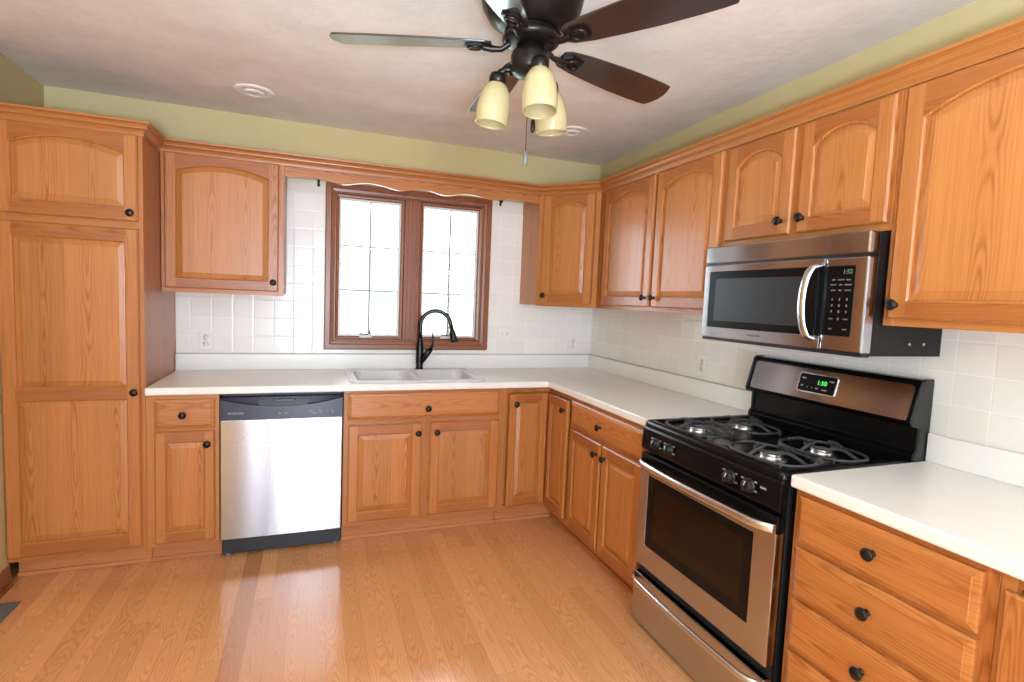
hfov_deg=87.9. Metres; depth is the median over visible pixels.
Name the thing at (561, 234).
upper cabinet
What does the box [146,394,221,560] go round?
base cabinet
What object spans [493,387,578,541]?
base cabinet
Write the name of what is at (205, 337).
outlet
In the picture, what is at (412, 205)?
window
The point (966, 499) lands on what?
countertop
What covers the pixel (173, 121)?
wall
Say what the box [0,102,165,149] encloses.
crown molding
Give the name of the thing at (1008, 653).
base cabinet
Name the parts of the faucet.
valve arm, lever handle, gooseneck spout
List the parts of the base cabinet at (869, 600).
drawer, knob, drawer, knob, knob, drawer, drawer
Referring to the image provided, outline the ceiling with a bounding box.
[0,0,977,165]
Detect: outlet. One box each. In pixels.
[199,331,212,349]
[568,336,576,350]
[697,355,706,376]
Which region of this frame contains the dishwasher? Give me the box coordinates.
[220,392,342,555]
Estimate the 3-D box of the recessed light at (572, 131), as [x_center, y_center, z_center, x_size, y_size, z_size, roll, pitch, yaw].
[0.362,-1.260,3.210,0.198,0.018,0.198,3,5,12]
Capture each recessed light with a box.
[233,83,274,98]
[562,126,587,136]
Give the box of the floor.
[0,516,696,681]
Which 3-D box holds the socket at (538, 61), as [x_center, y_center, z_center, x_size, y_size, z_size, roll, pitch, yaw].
[0.087,-0.860,1.656,0.058,0.044,0.060,1,5,-20]
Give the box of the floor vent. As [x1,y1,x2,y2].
[0,601,20,623]
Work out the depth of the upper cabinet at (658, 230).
2.73 m
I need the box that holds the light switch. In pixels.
[497,326,511,341]
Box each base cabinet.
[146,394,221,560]
[341,388,502,539]
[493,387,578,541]
[565,397,647,594]
[781,489,1002,681]
[990,573,1023,681]
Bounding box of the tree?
[430,258,467,334]
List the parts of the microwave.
door, door glass, trim, vent panel, door handle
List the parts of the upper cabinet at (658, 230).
door panel, door, knob, knob, door panel, door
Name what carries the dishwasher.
on the floor
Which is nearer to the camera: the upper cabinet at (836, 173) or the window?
the upper cabinet at (836, 173)
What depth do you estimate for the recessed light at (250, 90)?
2.75 m
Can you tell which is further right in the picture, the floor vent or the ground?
the ground
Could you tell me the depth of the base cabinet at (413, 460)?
3.07 m
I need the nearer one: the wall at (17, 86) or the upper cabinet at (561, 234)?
the wall at (17, 86)
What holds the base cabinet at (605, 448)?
on the floor
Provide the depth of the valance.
3.21 m
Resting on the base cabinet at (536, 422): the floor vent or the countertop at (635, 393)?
the countertop at (635, 393)
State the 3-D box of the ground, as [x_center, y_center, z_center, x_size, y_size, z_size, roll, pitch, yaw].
[-5.325,-0.620,34.288,70.000,0.100,59.400,1,5,-20]
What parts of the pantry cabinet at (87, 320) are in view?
door panel, door panel, door, door, door panel, knob, knob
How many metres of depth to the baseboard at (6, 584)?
2.40 m
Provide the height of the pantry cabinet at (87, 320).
2.097 m
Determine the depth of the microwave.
1.82 m
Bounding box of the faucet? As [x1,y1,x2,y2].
[415,309,457,368]
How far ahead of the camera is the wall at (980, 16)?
2.14 m
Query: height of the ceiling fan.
0.580 m
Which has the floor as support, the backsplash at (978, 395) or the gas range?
the gas range
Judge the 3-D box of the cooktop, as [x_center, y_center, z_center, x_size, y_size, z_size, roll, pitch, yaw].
[0.975,0.386,2.065,0.587,0.026,0.732,1,5,-20]
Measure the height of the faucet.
0.404 m
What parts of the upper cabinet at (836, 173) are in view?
door panel, door, knob, knob, door panel, door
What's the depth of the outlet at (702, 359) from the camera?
2.91 m
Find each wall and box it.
[0,53,43,571]
[44,86,600,349]
[600,0,1023,192]
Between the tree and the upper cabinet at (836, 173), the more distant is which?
the tree
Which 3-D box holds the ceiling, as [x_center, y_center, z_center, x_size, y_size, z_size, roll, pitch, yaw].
[0.171,-1.117,0.510,3.606,0.100,6.440,1,5,-20]
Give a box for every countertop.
[145,353,751,425]
[791,433,1023,580]
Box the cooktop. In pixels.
[646,415,908,479]
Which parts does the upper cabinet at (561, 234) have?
door panel, door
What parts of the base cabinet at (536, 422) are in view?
door, door panel, door panel, door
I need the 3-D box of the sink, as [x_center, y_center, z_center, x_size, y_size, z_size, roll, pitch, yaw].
[-0.616,0.293,3.313,0.791,0.178,0.551,1,5,-20]
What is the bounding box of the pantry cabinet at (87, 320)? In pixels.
[0,118,175,576]
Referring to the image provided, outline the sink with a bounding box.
[345,368,485,382]
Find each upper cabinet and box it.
[160,151,286,295]
[519,193,602,307]
[597,150,728,314]
[722,90,904,245]
[883,49,1023,333]
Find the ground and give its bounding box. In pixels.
[440,315,471,334]
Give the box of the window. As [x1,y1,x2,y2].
[324,181,492,349]
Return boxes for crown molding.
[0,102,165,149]
[160,17,1023,194]
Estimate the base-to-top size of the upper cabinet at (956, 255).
0.726 m
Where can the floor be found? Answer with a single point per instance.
(522, 600)
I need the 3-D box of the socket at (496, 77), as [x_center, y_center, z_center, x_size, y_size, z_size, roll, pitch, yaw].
[-0.048,-0.875,1.778,0.060,0.044,0.059,1,5,-20]
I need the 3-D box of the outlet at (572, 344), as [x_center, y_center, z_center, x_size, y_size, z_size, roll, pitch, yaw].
[0.461,0.023,4.033,0.070,0.114,0.008,1,5,-20]
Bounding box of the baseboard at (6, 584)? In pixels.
[0,567,13,598]
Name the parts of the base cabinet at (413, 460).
door, door panel, knob, drawer, knob, door, door panel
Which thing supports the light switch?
attached to the wall at (173, 121)
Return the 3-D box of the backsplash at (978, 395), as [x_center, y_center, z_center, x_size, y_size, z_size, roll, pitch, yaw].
[1.208,0.091,2.494,0.006,0.550,3.412,1,5,-20]
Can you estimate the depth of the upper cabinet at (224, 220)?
2.88 m
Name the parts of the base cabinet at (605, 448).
door panel, door, knob, knob, knob, drawer, door, door panel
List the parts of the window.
sash, sash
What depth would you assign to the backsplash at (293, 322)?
3.35 m
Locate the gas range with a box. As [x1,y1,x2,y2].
[631,355,934,681]
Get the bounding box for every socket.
[489,71,506,84]
[530,55,548,68]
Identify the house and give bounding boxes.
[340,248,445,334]
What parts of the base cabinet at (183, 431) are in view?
knob, drawer, door, door panel, knob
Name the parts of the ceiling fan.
blade, lamp shade, blade, lamp arm, blade, lamp shade, lamp shade, blade, blade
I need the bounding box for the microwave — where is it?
[701,230,941,357]
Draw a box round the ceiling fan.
[330,0,739,165]
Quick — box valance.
[285,166,539,204]

